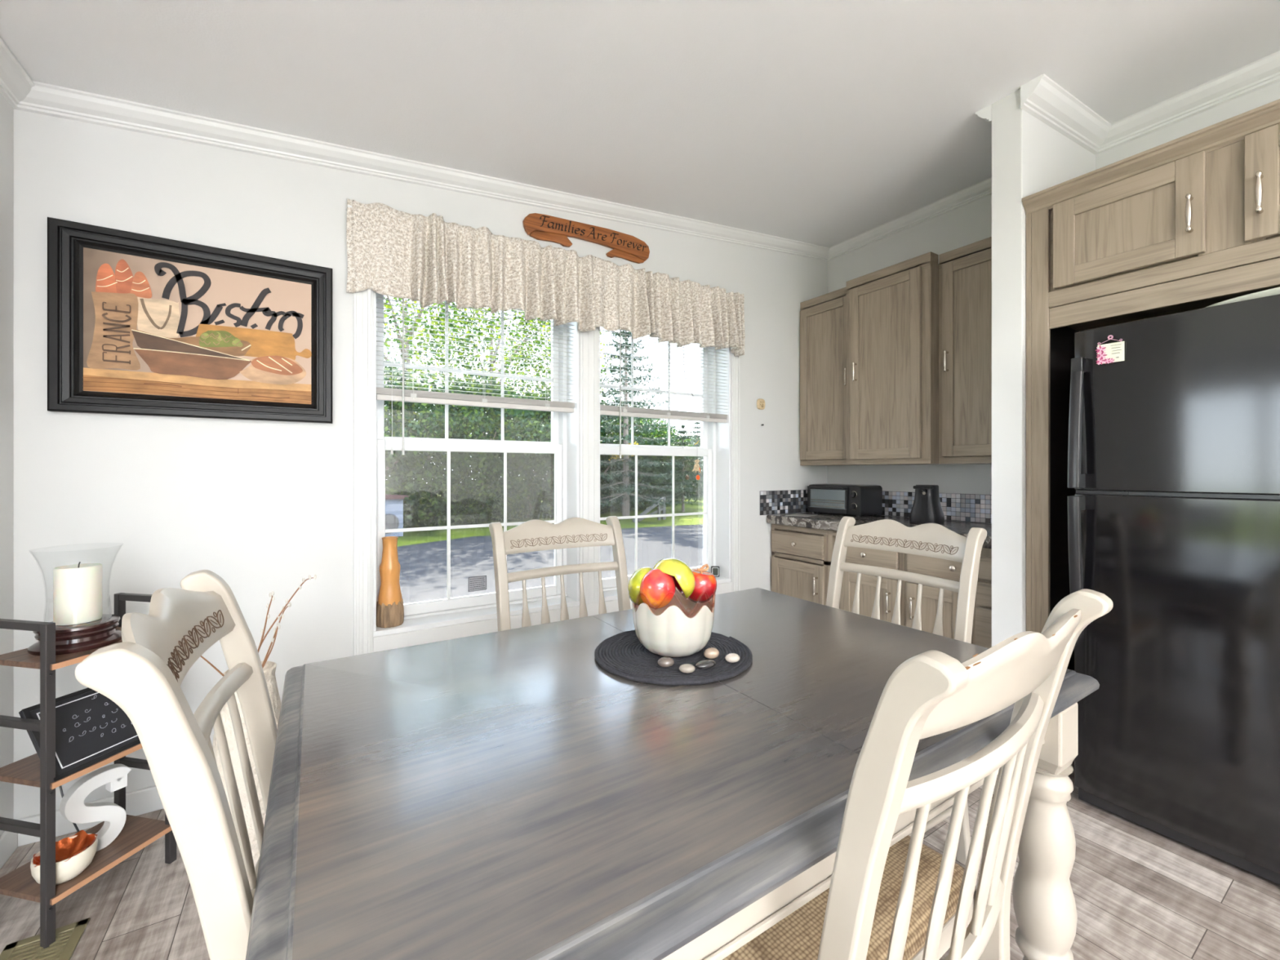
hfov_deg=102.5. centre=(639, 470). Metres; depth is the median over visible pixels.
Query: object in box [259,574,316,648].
twig
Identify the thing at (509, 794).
dining table
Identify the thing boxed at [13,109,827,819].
wall
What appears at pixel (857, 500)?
toaster oven
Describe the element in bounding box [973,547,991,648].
base cabinet
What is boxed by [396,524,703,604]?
road
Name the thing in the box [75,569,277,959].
dining chair
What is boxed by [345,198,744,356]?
window valance
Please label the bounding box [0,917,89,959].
floor vent
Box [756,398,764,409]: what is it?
wall ornament
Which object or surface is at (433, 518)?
shrub
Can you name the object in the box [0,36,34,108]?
trim
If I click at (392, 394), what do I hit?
blind
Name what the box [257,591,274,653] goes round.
twig
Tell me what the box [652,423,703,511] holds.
spruce tree
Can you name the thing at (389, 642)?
trim
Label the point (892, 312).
upper cabinet
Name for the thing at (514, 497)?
shrub
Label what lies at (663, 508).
slide
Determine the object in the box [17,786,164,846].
baseboard
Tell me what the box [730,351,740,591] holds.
trim
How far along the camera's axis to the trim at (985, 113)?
2.17 m
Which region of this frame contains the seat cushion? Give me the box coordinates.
[722,835,976,959]
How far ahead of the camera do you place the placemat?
1.16 m
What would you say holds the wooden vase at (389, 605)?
on the window at (564, 443)
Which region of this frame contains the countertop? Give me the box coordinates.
[766,511,991,548]
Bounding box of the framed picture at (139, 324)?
[47,217,332,423]
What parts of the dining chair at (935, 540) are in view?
post, rail, crest rail, post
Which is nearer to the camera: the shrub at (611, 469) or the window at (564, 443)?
the window at (564, 443)
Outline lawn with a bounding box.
[386,486,703,546]
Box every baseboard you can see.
[0,831,17,869]
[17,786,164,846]
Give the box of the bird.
[683,346,700,479]
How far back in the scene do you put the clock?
3.32 m
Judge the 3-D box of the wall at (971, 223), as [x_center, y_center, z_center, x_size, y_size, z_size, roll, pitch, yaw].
[3.467,-0.209,0.696,0.200,2.818,7.460,0,0,-32]
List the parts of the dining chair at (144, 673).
crest rail, rail, post, rail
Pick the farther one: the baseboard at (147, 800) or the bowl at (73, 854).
the baseboard at (147, 800)
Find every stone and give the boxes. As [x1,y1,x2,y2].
[657,657,674,667]
[679,663,695,673]
[695,659,715,668]
[703,647,719,658]
[724,653,740,662]
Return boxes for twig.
[200,655,224,676]
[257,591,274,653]
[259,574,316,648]
[262,602,291,666]
[262,622,280,667]
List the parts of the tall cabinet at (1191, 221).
panel, door, crown, handle, handle, door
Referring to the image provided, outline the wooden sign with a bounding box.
[522,213,649,263]
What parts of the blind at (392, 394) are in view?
pull cord, ladder cord, rail, ladder cord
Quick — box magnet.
[1095,335,1124,364]
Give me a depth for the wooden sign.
2.70 m
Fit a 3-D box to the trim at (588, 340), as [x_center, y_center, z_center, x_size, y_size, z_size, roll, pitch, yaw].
[-0.268,-0.106,2.733,0.114,1.627,0.018,0,0,-32]
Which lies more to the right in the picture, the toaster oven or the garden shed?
the toaster oven
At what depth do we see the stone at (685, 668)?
1.09 m
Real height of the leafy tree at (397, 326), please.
12.348 m
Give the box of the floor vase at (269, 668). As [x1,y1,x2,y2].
[212,661,281,866]
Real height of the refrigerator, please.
1.682 m
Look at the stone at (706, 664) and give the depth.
1.11 m
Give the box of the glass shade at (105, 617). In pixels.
[28,542,123,621]
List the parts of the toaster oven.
door handle, oven door, door glass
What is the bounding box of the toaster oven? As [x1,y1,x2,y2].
[807,484,882,517]
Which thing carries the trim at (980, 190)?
attached to the wall at (971, 223)
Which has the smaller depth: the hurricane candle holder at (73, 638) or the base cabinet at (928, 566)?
the hurricane candle holder at (73, 638)
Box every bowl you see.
[30,830,97,884]
[631,589,715,657]
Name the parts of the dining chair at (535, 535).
post, crest rail, rail, post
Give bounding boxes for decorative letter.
[59,764,131,851]
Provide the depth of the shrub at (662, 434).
26.86 m
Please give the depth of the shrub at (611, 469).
23.34 m
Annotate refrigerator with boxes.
[1067,293,1279,884]
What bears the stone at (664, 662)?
on the placemat
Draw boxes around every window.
[373,290,579,636]
[599,326,730,600]
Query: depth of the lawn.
19.73 m
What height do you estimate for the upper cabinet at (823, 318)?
1.149 m
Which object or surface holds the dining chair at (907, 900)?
on the floor
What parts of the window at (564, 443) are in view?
sash, sash, sill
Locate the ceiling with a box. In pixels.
[0,0,1279,247]
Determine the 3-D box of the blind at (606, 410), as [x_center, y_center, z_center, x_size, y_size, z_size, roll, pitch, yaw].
[0.167,-0.488,3.041,0.928,0.836,0.050,0,0,-32]
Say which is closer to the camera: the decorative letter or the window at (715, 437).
the decorative letter
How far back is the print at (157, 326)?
1.86 m
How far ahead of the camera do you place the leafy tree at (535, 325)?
24.96 m
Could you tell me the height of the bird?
0.963 m
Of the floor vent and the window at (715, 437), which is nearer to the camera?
the floor vent
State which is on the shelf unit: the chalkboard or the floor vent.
the chalkboard
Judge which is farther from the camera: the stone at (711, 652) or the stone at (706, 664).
the stone at (711, 652)
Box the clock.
[711,565,719,577]
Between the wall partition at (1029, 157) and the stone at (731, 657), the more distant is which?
the wall partition at (1029, 157)
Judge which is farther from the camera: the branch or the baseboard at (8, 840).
the branch
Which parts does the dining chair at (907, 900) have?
post, seat frame, rail, rail, crest rail, post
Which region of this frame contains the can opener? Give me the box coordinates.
[909,484,944,524]
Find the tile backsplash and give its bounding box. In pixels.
[760,489,991,524]
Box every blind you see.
[376,292,575,455]
[600,329,728,458]
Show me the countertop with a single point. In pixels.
(824, 521)
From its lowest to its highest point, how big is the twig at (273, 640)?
0.172 m
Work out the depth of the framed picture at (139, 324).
1.84 m
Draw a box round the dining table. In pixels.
[245,587,1099,959]
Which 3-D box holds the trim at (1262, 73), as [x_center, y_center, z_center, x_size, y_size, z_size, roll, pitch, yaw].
[3.762,-1.574,-0.029,0.078,0.088,5.920,0,0,-32]
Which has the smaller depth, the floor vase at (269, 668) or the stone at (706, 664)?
the stone at (706, 664)
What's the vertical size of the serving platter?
0.049 m
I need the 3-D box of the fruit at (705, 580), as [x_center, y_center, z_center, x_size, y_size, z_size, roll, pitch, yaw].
[0.144,0.271,1.242,0.084,0.095,0.083,0,0,-13]
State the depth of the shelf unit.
1.32 m
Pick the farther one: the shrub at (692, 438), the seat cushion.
the shrub at (692, 438)
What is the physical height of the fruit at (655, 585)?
0.093 m
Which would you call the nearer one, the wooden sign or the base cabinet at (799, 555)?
the wooden sign
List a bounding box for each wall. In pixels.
[0,93,13,835]
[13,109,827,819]
[827,80,1279,524]
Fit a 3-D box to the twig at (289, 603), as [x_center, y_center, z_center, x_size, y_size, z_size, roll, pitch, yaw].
[-1.049,0.491,1.467,0.088,0.220,0.017,0,0,-39]
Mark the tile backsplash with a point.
(972, 508)
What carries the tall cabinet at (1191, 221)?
on the floor
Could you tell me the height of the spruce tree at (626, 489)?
9.044 m
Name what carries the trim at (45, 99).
attached to the wall at (264, 507)
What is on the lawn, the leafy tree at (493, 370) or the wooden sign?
the leafy tree at (493, 370)
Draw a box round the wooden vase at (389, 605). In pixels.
[376,536,404,627]
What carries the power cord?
on the floor
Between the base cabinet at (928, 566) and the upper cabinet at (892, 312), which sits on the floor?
the base cabinet at (928, 566)
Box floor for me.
[0,760,1279,959]
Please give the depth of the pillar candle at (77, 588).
1.41 m
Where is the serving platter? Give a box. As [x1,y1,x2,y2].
[1205,287,1279,307]
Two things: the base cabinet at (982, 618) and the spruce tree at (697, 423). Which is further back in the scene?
the spruce tree at (697, 423)
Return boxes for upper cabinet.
[800,286,867,465]
[846,251,960,465]
[938,236,991,464]
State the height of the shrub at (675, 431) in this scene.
5.740 m
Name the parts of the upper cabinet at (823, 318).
frame, door, crown, handle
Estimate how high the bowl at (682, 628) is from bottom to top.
0.165 m
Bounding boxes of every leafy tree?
[383,295,522,522]
[386,299,551,514]
[481,310,618,439]
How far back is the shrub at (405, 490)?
16.82 m
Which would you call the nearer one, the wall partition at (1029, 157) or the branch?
the wall partition at (1029, 157)
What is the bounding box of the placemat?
[594,630,752,685]
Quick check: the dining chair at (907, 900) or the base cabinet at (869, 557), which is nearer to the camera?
the dining chair at (907, 900)
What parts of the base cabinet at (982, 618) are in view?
drawer, drawer, drawer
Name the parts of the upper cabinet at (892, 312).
handle, door, crown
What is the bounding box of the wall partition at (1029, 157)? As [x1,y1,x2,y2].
[991,88,1095,646]
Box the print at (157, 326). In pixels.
[82,247,311,404]
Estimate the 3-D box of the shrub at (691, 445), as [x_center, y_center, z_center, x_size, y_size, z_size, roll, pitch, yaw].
[2.176,-0.079,34.067,4.344,5.103,4.481,0,0,-1]
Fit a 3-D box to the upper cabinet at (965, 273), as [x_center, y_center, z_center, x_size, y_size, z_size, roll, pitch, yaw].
[1.873,-0.615,2.692,0.351,1.149,0.473,0,0,-32]
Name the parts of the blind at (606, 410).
rail, ladder cord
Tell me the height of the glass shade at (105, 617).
0.208 m
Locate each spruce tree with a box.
[600,330,701,519]
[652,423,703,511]
[688,421,703,497]
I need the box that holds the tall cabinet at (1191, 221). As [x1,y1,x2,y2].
[1021,98,1279,671]
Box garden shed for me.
[385,493,408,537]
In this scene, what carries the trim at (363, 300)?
attached to the wall at (264, 507)
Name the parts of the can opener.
lever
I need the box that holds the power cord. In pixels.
[58,785,79,831]
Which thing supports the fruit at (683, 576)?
in the bowl at (682, 628)
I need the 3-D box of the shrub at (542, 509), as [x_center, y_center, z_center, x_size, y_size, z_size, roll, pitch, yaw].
[-4.899,-0.599,22.442,5.430,6.378,5.602,0,0,-16]
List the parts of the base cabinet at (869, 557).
knob, door, drawer, handle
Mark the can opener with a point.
(926, 508)
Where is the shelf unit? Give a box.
[0,592,176,948]
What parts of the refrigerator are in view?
door handle, door handle, door, freezer door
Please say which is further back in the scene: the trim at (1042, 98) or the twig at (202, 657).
the trim at (1042, 98)
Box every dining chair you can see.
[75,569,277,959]
[488,515,631,631]
[722,588,1113,959]
[826,516,986,865]
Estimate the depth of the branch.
22.19 m
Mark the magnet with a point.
(1112, 353)
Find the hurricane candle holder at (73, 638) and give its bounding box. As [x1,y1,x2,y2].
[27,542,123,655]
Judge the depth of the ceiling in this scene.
1.83 m
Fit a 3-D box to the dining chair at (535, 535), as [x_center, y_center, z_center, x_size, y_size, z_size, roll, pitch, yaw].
[-0.161,0.689,1.687,0.500,1.022,0.605,0,0,-32]
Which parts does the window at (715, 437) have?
sash, sash, sill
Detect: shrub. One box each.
[383,356,457,527]
[383,370,514,527]
[421,371,554,524]
[469,385,554,519]
[527,390,634,513]
[600,394,667,512]
[604,417,685,509]
[634,418,700,506]
[658,434,703,501]
[683,432,703,495]
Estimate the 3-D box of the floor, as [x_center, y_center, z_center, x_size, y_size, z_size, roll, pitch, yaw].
[0.512,1.230,-1.179,7.200,0.060,7.860,0,0,-32]
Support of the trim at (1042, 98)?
attached to the wall partition at (1029, 157)
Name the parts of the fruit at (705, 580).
stem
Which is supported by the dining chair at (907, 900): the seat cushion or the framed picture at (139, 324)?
the seat cushion
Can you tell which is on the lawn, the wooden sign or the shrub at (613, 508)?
the shrub at (613, 508)
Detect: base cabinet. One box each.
[771,523,827,605]
[827,529,904,626]
[904,553,973,644]
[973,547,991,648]
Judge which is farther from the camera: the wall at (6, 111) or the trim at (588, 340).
the trim at (588, 340)
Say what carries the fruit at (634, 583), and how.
in the bowl at (682, 628)
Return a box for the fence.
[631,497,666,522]
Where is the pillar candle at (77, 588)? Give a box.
[53,561,102,625]
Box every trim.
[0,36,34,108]
[13,80,829,261]
[353,288,373,655]
[373,582,731,652]
[579,326,599,604]
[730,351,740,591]
[827,177,991,261]
[975,104,991,123]
[1020,73,1111,155]
[1096,50,1279,155]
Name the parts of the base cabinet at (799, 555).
drawer, door, handle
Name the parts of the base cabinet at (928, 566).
handle, door, drawer, knob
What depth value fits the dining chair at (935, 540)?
1.74 m
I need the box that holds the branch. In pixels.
[603,441,638,473]
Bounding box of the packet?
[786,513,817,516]
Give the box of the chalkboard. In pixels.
[18,687,140,781]
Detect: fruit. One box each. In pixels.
[627,566,652,605]
[640,568,675,608]
[653,557,695,599]
[688,564,716,603]

